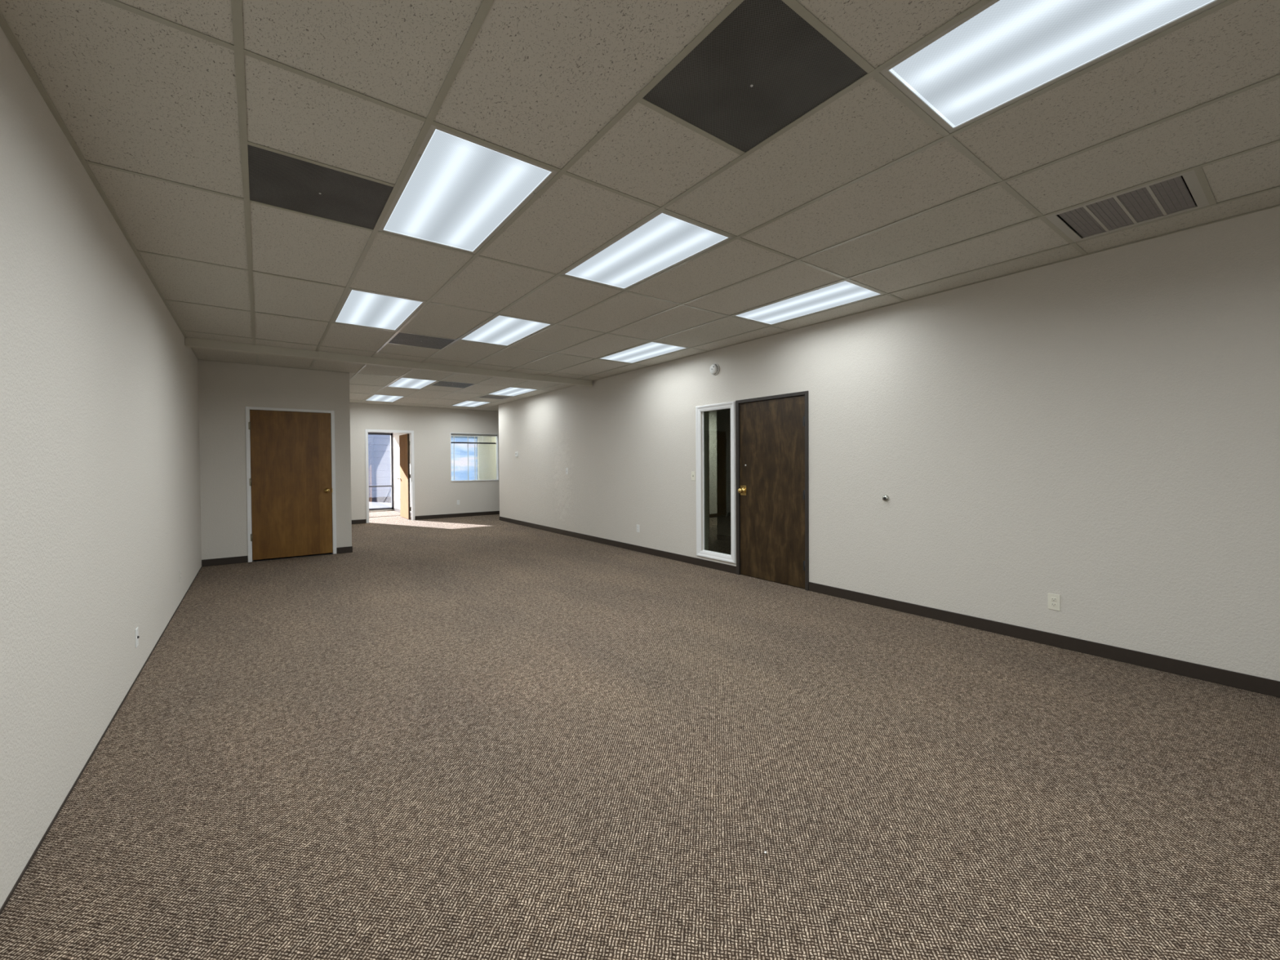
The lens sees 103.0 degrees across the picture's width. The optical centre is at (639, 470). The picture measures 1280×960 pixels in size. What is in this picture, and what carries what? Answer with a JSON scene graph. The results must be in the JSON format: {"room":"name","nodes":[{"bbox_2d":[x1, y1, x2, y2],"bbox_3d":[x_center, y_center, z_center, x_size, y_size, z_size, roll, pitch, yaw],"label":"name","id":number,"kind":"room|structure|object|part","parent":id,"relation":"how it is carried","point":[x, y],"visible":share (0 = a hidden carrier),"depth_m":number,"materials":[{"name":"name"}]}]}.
{"room":"empty office space","nodes":[
{"label":"empty office space","id":0,"kind":"room"},
{"bbox_2d":[0,26,201,908],"bbox_3d":[-4.662,-0.171,5.074,0.120,2.930,19.290,-1,1,-37],"label":"wall","id":1,"kind":"structure","parent":0,"point":[100,498],"depth_m":2.15,"materials":[{"name":"white paint"}]},
{"bbox_2d":[0,565,202,915],"bbox_3d":[-2.368,1.316,2.133,0.004,0.011,11.570,-1,1,-37],"label":"baseboard","id":2,"kind":"structure","parent":1,"relation":"attached to","point":[29,861],"depth_m":2.10,"materials":[{"name":"plastic"}]},
{"bbox_2d":[134,626,139,648],"bbox_3d":[-3.178,1.054,3.223,0.014,0.115,0.070,-1,1,-37],"label":"jack plate","id":3,"kind":"object","parent":1,"relation":"attached to","point":[136,630],"visible":1,"depth_m":3.21,"materials":[{"name":"white plastic"}]},
{"bbox_2d":[197,359,351,560],"bbox_3d":[-5.166,0.300,7.328,1.752,3.930,0.120,-1,1,-37],"label":"wall","id":4,"kind":"structure","parent":0,"point":[225,389],"depth_m":6.99,"materials":[{"name":"white paint"}]},
{"bbox_2d":[201,555,248,566],"bbox_3d":[-5.629,1.228,6.911,0.485,0.092,0.009,-1,1,-37],"label":"baseboard","id":5,"kind":"structure","parent":4,"relation":"attached to","point":[215,562],"depth_m":6.90,"materials":[{"name":"plastic"}]},
{"bbox_2d":[244,406,336,562],"bbox_3d":[-5.034,0.185,7.385,1.060,2.157,0.204,-1,1,-37],"label":"door","id":6,"kind":"structure","parent":4,"relation":"in","point":[291,454],"depth_m":7.34,"materials":[{"name":"brown wood"}]},
{"bbox_2d":[336,546,352,553],"bbox_3d":[-4.497,1.209,7.755,0.212,0.092,0.009,-1,1,-37],"label":"baseboard","id":7,"kind":"structure","parent":4,"relation":"attached to","point":[342,549],"depth_m":7.75,"materials":[{"name":"plastic"}]},
{"bbox_2d":[392,432,410,509],"bbox_3d":[-6.299,-0.285,13.772,0.100,2.930,3.083,-1,1,-37],"label":"wall office partition","id":8,"kind":"structure","parent":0,"point":[395,436],"depth_m":14.61,"materials":[{"name":"white paint"}]},
{"bbox_2d":[393,506,399,512],"bbox_3d":[-6.333,1.134,13.760,0.009,0.092,3.083,-1,1,-37],"label":"baseboard","id":9,"kind":"structure","parent":8,"relation":"attached to","point":[394,508],"depth_m":14.63,"materials":[{"name":"plastic"}]},
{"bbox_2d":[368,432,478,511],"bbox_3d":[-6.317,-0.914,15.769,10.265,4.130,0.150,-1,1,-37],"label":"wall","id":10,"kind":"structure","parent":0,"point":[390,433],"depth_m":14.98,"materials":[{"name":"white paint"}]},
{"bbox_2d":[368,432,393,510],"bbox_3d":[-8.424,0.038,14.176,2.826,2.240,0.100,-1,1,-37],"label":"window","id":11,"kind":"structure","parent":10,"relation":"in","point":[391,434],"depth_m":14.96,"materials":[{"name":"brown metal"}]},
{"bbox_2d":[368,432,391,435],"bbox_3d":[-8.380,-1.047,14.086,2.720,0.052,0.036,-1,1,-37],"label":"window blind","id":12,"kind":"object","parent":11,"relation":"attached to","point":[375,433],"visible":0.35,"depth_m":14.72,"materials":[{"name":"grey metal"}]},
{"bbox_3d":[-8.380,-1.060,14.086,2.720,0.026,0.036,-1,1,-37],"label":"head rail","id":13,"kind":"part","parent":12,"relation":"part of","materials":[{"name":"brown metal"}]},
{"bbox_3d":[-8.421,0.471,14.182,2.736,0.038,0.070,-1,1,-37],"label":"rail","id":14,"kind":"part","parent":11,"relation":"part of","materials":[{"name":"brown metal"}]},
{"bbox_2d":[450,435,477,480],"bbox_3d":[-6.172,-0.029,15.741,2.330,2.150,0.036,-1,1,-37],"label":"window","id":15,"kind":"structure","parent":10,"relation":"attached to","point":[464,455],"depth_m":16.18,"materials":[{"name":"clear glass"}]},
{"bbox_2d":[349,403,499,519],"bbox_3d":[-3.684,0.198,13.727,8.513,3.930,0.120,-1,1,-37],"label":"wall","id":16,"kind":"structure","parent":0,"point":[435,494],"depth_m":12.55,"materials":[{"name":"white paint"}]},
{"bbox_2d":[351,519,366,524],"bbox_3d":[-6.627,1.169,11.464,0.823,0.092,0.009,-1,1,-37],"label":"baseboard","id":17,"kind":"structure","parent":16,"relation":"attached to","point":[361,521],"depth_m":11.62,"materials":[{"name":"plastic"}]},
{"bbox_2d":[364,429,414,523],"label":"door","id":18,"kind":"structure","parent":16,"relation":"in","point":[406,502],"depth_m":12.37,"materials":[{"name":"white wood"}]},
{"bbox_2d":[414,511,499,519],"bbox_3d":[-2.919,1.105,14.226,6.315,0.092,0.009,-1,1,-37],"label":"baseboard","id":19,"kind":"structure","parent":16,"relation":"attached to","point":[490,513],"depth_m":12.92,"materials":[{"name":"plastic"}]},
{"bbox_2d":[450,432,498,481],"bbox_3d":[-4.301,-0.349,13.253,1.257,1.234,0.140,-1,1,-37],"label":"window","id":20,"kind":"structure","parent":16,"relation":"in","point":[497,450],"depth_m":13.58,"materials":[{"name":"white wood"}]},
{"bbox_2d":[450,433,497,444],"bbox_3d":[-4.302,-0.822,13.230,1.221,0.248,0.034,-1,1,-37],"label":"window blind","id":21,"kind":"object","parent":20,"relation":"attached to","point":[451,434],"visible":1,"depth_m":13.25,"materials":[{"name":"brown metal"}]},
{"bbox_3d":[-4.315,-0.716,13.220,1.185,0.036,0.028,-1,1,-37],"label":"rail","id":22,"kind":"part","parent":21,"relation":"part of","materials":[{"name":"black metal"}]},
{"bbox_3d":[-4.301,-0.928,13.230,1.217,0.036,0.034,-1,1,-37],"label":"head rail","id":23,"kind":"part","parent":21,"relation":"part of","materials":[{"name":"brown metal"}]},
{"bbox_3d":[-4.297,0.259,13.262,1.257,0.018,0.140,-1,1,-37],"label":"sill","id":24,"kind":"part","parent":20,"relation":"part of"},
{"bbox_2d":[477,434,496,479],"bbox_3d":[-4.278,-0.320,15.277,0.100,2.930,3.083,-1,1,-37],"label":"wall","id":25,"kind":"structure","parent":0,"point":[486,452],"depth_m":15.82,"materials":[{"name":"beige paint"}]},
{"bbox_2d":[0,510,1279,959],"bbox_3d":[-0.541,1.284,8.084,10.445,0.120,19.330,-1,1,-37],"label":"floor","id":26,"kind":"structure","parent":0,"point":[482,737],"depth_m":2.12,"materials":[{"name":"brown carpet"}]},
{"bbox_2d":[0,0,1279,411],"bbox_3d":[-0.572,-1.672,8.057,10.445,0.308,19.370,-1,1,-37],"label":"ceiling","id":27,"kind":"structure","parent":0,"point":[161,104],"depth_m":2.34,"materials":[{"name":"tile"}]},
{"bbox_2d":[247,144,393,229],"bbox_3d":[-1.658,-1.439,2.639,0.594,0.011,0.592,-1,1,-37],"label":"panel","id":28,"kind":"object","parent":27,"relation":"attached to","point":[275,179],"visible":1,"depth_m":2.61,"materials":[{"name":"grey metal"}]},
{"bbox_2d":[332,288,426,331],"bbox_3d":[-2.442,-1.513,4.715,0.598,0.110,1.205,-1,1,-37],"label":"ceiling light","id":29,"kind":"object","parent":27,"relation":"attached to","point":[357,308],"visible":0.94,"depth_m":4.66,"materials":[{"name":"paint"}]},
{"bbox_2d":[364,394,404,402],"bbox_3d":[-5.432,-1.581,10.815,0.598,0.110,1.205,-1,1,-37],"label":"ceiling light","id":30,"kind":"object","parent":27,"relation":"attached to","point":[375,397],"visible":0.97,"depth_m":10.86,"materials":[{"name":"paint"}]},
{"bbox_2d":[184,337,592,386],"bbox_3d":[-2.915,-1.539,7.142,5.190,0.276,0.100,-1,1,-37],"label":"beam","id":31,"kind":"structure","parent":27,"relation":"attached to","point":[189,342],"depth_m":6.62,"materials":[{"name":"white paint"}]},
{"bbox_2d":[386,377,437,389],"bbox_3d":[-3.976,-1.562,8.861,0.598,0.110,1.205,-1,1,-37],"label":"ceiling light","id":32,"kind":"object","parent":27,"relation":"attached to","point":[407,383],"visible":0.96,"depth_m":8.84,"materials":[{"name":"paint"}]},
{"bbox_2d":[388,332,455,349],"bbox_3d":[-2.497,-1.479,5.815,0.594,0.011,0.592,-1,1,-37],"label":"panel","id":33,"kind":"object","parent":27,"relation":"attached to","point":[406,339],"visible":1,"depth_m":5.80,"materials":[{"name":"grey metal"}]},
{"bbox_2d":[431,381,474,387],"bbox_3d":[-3.304,-1.519,8.985,0.594,0.011,0.592,-1,1,-37],"label":"panel","id":34,"kind":"object","parent":27,"relation":"attached to","point":[446,384],"visible":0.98,"depth_m":9.00,"materials":[{"name":"grey metal"}]},
{"bbox_2d":[378,124,557,253],"bbox_3d":[-0.985,-1.494,2.760,0.598,0.110,1.205,-1,1,-37],"label":"ceiling light","id":35,"kind":"object","parent":27,"relation":"attached to","point":[457,192],"visible":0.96,"depth_m":2.64,"materials":[{"name":"paint"}]},
{"bbox_2d":[452,400,490,407],"bbox_3d":[-3.959,-1.606,11.913,0.598,0.110,1.205,-1,1,-37],"label":"ceiling light","id":36,"kind":"object","parent":27,"relation":"attached to","point":[467,403],"visible":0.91,"depth_m":11.88,"materials":[{"name":"paint"}]},
{"bbox_2d":[478,394,511,399],"bbox_3d":[-3.047,-1.546,10.691,0.594,0.010,0.592,-1,1,-37],"label":"ceiling vent","id":37,"kind":"object","parent":27,"relation":"in","point":[492,397],"visible":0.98,"depth_m":10.72,"materials":[{"name":"metal"}]},
{"bbox_2d":[459,315,553,346],"bbox_3d":[-1.459,-1.530,5.447,0.598,0.110,1.205,-1,1,-37],"label":"ceiling light","id":38,"kind":"object","parent":27,"relation":"attached to","point":[504,331],"visible":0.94,"depth_m":5.41,"materials":[{"name":"paint"}]},
{"bbox_2d":[488,386,538,396],"bbox_3d":[-2.503,-1.588,9.959,0.598,0.110,1.205,-1,1,-37],"label":"ceiling light","id":39,"kind":"object","parent":27,"relation":"attached to","point":[510,391],"visible":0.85,"depth_m":9.92,"materials":[{"name":"paint"}]},
{"bbox_2d":[597,342,688,363],"bbox_3d":[0.014,-1.555,6.545,0.598,0.110,1.205,-1,1,-37],"label":"ceiling light","id":40,"kind":"object","parent":27,"relation":"attached to","point":[649,350],"visible":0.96,"depth_m":6.53,"materials":[{"name":"paint"}]},
{"bbox_2d":[560,210,733,290],"bbox_3d":[-0.003,-1.511,3.492,0.598,0.110,1.205,-1,1,-37],"label":"ceiling light","id":41,"kind":"object","parent":27,"relation":"attached to","point":[664,241],"visible":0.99,"depth_m":3.40,"materials":[{"name":"paint"}]},
{"bbox_2d":[643,0,867,152],"bbox_3d":[0.417,-1.442,1.905,0.594,0.011,0.592,-1,1,-37],"label":"panel","id":42,"kind":"object","parent":27,"relation":"attached to","point":[763,67],"visible":1,"depth_m":1.86,"materials":[{"name":"grey metal"}]},
{"bbox_2d":[733,280,884,325],"bbox_3d":[1.471,-1.537,4.589,0.598,0.110,1.205,-1,1,-37],"label":"ceiling light","id":43,"kind":"object","parent":27,"relation":"attached to","point":[845,292],"visible":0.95,"depth_m":4.53,"materials":[{"name":"paint"}]},
{"bbox_2d":[880,0,1226,133],"bbox_3d":[1.454,-1.492,1.537,0.598,0.110,1.205,-1,1,-37],"label":"ceiling light","id":44,"kind":"object","parent":27,"relation":"attached to","point":[1004,52],"visible":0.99,"depth_m":1.75,"materials":[{"name":"paint"}]},
{"bbox_2d":[1045,169,1209,242],"bbox_3d":[2.746,-1.472,2.879,0.594,0.010,0.592,-1,1,-37],"label":"ceiling vent","id":45,"kind":"object","parent":27,"relation":"in","point":[1166,197],"visible":1,"depth_m":2.85,"materials":[{"name":"metal"}]},
{"bbox_2d":[707,411,709,537],"bbox_3d":[0.491,-0.257,8.670,1.787,2.930,0.120,-1,1,-37],"label":"wall","id":46,"kind":"structure","parent":0,"point":[708,411],"depth_m":9.15,"materials":[{"name":"beige paint"}]},
{"bbox_2d":[708,410,716,514],"bbox_3d":[0.337,-0.295,11.410,4.580,2.930,0.100,-1,1,-37],"label":"wall","id":47,"kind":"structure","parent":0,"point":[713,415],"depth_m":12.43,"materials":[{"name":"white paint"}]},
{"bbox_2d":[709,513,716,517],"bbox_3d":[0.379,1.124,11.387,4.580,0.092,0.009,-1,1,-37],"label":"baseboard","id":48,"kind":"structure","parent":47,"relation":"attached to","point":[713,515],"depth_m":12.43,"materials":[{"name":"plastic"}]},
{"bbox_2d":[716,408,730,536],"bbox_3d":[2.787,-0.248,7.000,0.120,2.930,4.700,-1,1,-37],"label":"wall","id":49,"kind":"structure","parent":0,"point":[723,416],"depth_m":8.72,"materials":[{"name":"black"}]},
{"bbox_2d":[716,533,730,542],"bbox_3d":[2.744,1.172,6.982,0.009,0.092,4.700,-1,1,-37],"label":"baseboard","id":50,"kind":"structure","parent":49,"relation":"attached to","point":[721,537],"depth_m":8.73,"materials":[{"name":"plastic"}]},
{"bbox_2d":[498,197,1279,681],"bbox_3d":[1.033,0.273,6.359,0.120,3.930,14.540,-1,1,-37],"label":"wall","id":51,"kind":"structure","parent":0,"point":[1100,432],"depth_m":3.77,"materials":[{"name":"white paint"}]},
{"bbox_2d":[499,516,736,573],"bbox_3d":[-1.099,1.166,9.133,0.009,0.092,7.558,-1,1,-37],"label":"baseboard","id":52,"kind":"structure","parent":51,"relation":"attached to","point":[713,565],"depth_m":7.71,"materials":[{"name":"plastic"}]},
{"bbox_2d":[691,471,695,479],"bbox_3d":[0.695,0.070,6.692,0.018,0.117,0.072,-1,1,-37],"label":"light switch","id":53,"kind":"object","parent":51,"relation":"attached to","point":[693,473],"visible":1,"depth_m":6.69,"materials":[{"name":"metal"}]},
{"bbox_2d":[709,363,719,375],"bbox_3d":[0.917,-1.261,6.333,0.054,0.148,0.148,-1,1,-37],"label":"smoke detector","id":54,"kind":"object","parent":51,"relation":"attached to","point":[714,368],"visible":1,"depth_m":6.31,"materials":[{"name":"white plastic"}]},
{"bbox_2d":[695,401,735,563],"bbox_3d":[0.959,0.140,6.384,0.084,1.940,0.666,-1,1,-37],"label":"window","id":55,"kind":"structure","parent":51,"relation":"in","point":[731,557],"depth_m":6.49,"materials":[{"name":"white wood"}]},
{"bbox_3d":[0.977,0.128,6.385,0.022,1.840,0.530,-1,1,-37],"label":"frame","id":56,"kind":"part","parent":55,"relation":"part of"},
{"bbox_2d":[735,391,808,590],"bbox_3d":[1.477,0.207,5.708,0.194,2.075,0.999,-1,1,-37],"label":"door","id":57,"kind":"structure","parent":51,"relation":"in","point":[772,432],"depth_m":5.66,"materials":[{"name":"brown wood"}]},
{"bbox_3d":[1.190,0.236,5.992,0.072,0.066,0.066,-1,1,-37],"label":"knob","id":58,"kind":"part","parent":57,"relation":"part of","materials":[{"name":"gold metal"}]},
{"bbox_3d":[1.218,0.234,6.017,0.004,0.116,0.094,-1,1,-37],"label":"plate","id":59,"kind":"part","parent":57,"relation":"part of","materials":[{"name":"gold metal"}]},
{"bbox_2d":[882,494,888,502],"bbox_3d":[2.228,0.252,4.630,0.028,0.062,0.062,-1,1,-37],"label":"door stop","id":60,"kind":"object","parent":51,"relation":"attached to","point":[885,498],"visible":1,"depth_m":4.62,"materials":[{"name":"silver metal"}]},
{"bbox_2d":[808,582,1279,697],"bbox_3d":[3.508,1.225,2.950,0.009,0.092,5.860,-1,1,-37],"label":"baseboard","id":61,"kind":"structure","parent":51,"relation":"attached to","point":[1215,675],"depth_m":3.55,"materials":[{"name":"plastic"}]},
{"bbox_2d":[1048,593,1060,610],"bbox_3d":[2.975,0.944,3.660,0.008,0.115,0.070,-1,1,-37],"label":"power outlet","id":62,"kind":"object","parent":51,"relation":"attached to","point":[1054,600],"visible":1,"depth_m":3.66,"materials":[{"name":"plastic"}]},
{"bbox_2d":[1050,596,1057,601],"bbox_3d":[2.974,0.925,3.659,0.004,0.027,0.033,-1,1,-37],"label":"socket","id":63,"kind":"object","parent":62,"relation":"attached to","point":[1052,598],"depth_m":3.66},
{"bbox_2d":[1050,602,1057,607],"bbox_3d":[2.974,0.964,3.659,0.004,0.027,0.033,-1,1,-37],"label":"socket","id":64,"kind":"object","parent":62,"relation":"attached to","point":[1052,604],"depth_m":3.66,"materials":[{"name":"white plastic"}]},
{"label":"outside","id":65,"kind":"structure","parent":0,"visible":0},
{"bbox_2d":[368,497,391,508],"bbox_3d":[-21.823,1.098,37.688,90.000,0.120,53.500,-1,1,-37],"label":"ground","id":66,"kind":"structure","parent":65,"point":[375,502],"depth_m":19.51,"materials":[{"name":"concrete"}]},
{"bbox_2d":[368,434,391,497],"bbox_3d":[-7.086,-2.055,32.146,23.100,6.150,10.150,-1,1,-37],"label":"neighbouring building","id":67,"kind":"structure","parent":66,"relation":"on","point":[379,446],"depth_m":22.59,"materials":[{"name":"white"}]},
{"bbox_3d":[-4.115,-1.702,28.150,22.920,0.260,0.054,-1,1,-37],"label":"siding panel","id":68,"kind":"part","parent":67,"relation":"part of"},
{"bbox_3d":[-4.114,-1.412,28.155,22.920,0.260,0.050,-1,1,-37],"label":"siding panel","id":69,"kind":"part","parent":67,"relation":"part of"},
{"bbox_3d":[-4.111,-1.122,28.158,22.920,0.260,0.054,-1,1,-37],"label":"siding panel","id":70,"kind":"part","parent":67,"relation":"part of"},
{"bbox_3d":[-4.110,-0.832,28.164,22.920,0.260,0.050,-1,1,-37],"label":"siding panel","id":71,"kind":"part","parent":67,"relation":"part of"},
{"bbox_3d":[-4.107,-0.542,28.166,22.920,0.260,0.054,-1,1,-37],"label":"siding panel","id":72,"kind":"part","parent":67,"relation":"part of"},
{"bbox_3d":[-4.107,-0.252,28.172,22.920,0.260,0.050,-1,1,-37],"label":"siding panel","id":73,"kind":"part","parent":67,"relation":"part of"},
{"bbox_3d":[-4.104,0.038,28.175,22.920,0.260,0.054,-1,1,-37],"label":"siding panel","id":74,"kind":"part","parent":67,"relation":"part of","materials":[{"name":"white"}]},
{"bbox_3d":[-4.103,0.328,28.180,22.920,0.260,0.050,-1,1,-37],"label":"siding panel","id":75,"kind":"part","parent":67,"relation":"part of","materials":[{"name":"white"}]},
{"bbox_3d":[-4.100,0.618,28.183,22.920,0.260,0.054,-1,1,-37],"label":"siding panel","id":76,"kind":"part","parent":67,"relation":"part of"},
{"bbox_3d":[-4.099,0.908,28.189,22.920,0.260,0.050,-1,1,-37],"label":"siding panel","id":77,"kind":"part","parent":67,"relation":"part of","materials":[{"name":"white"}]}
]}

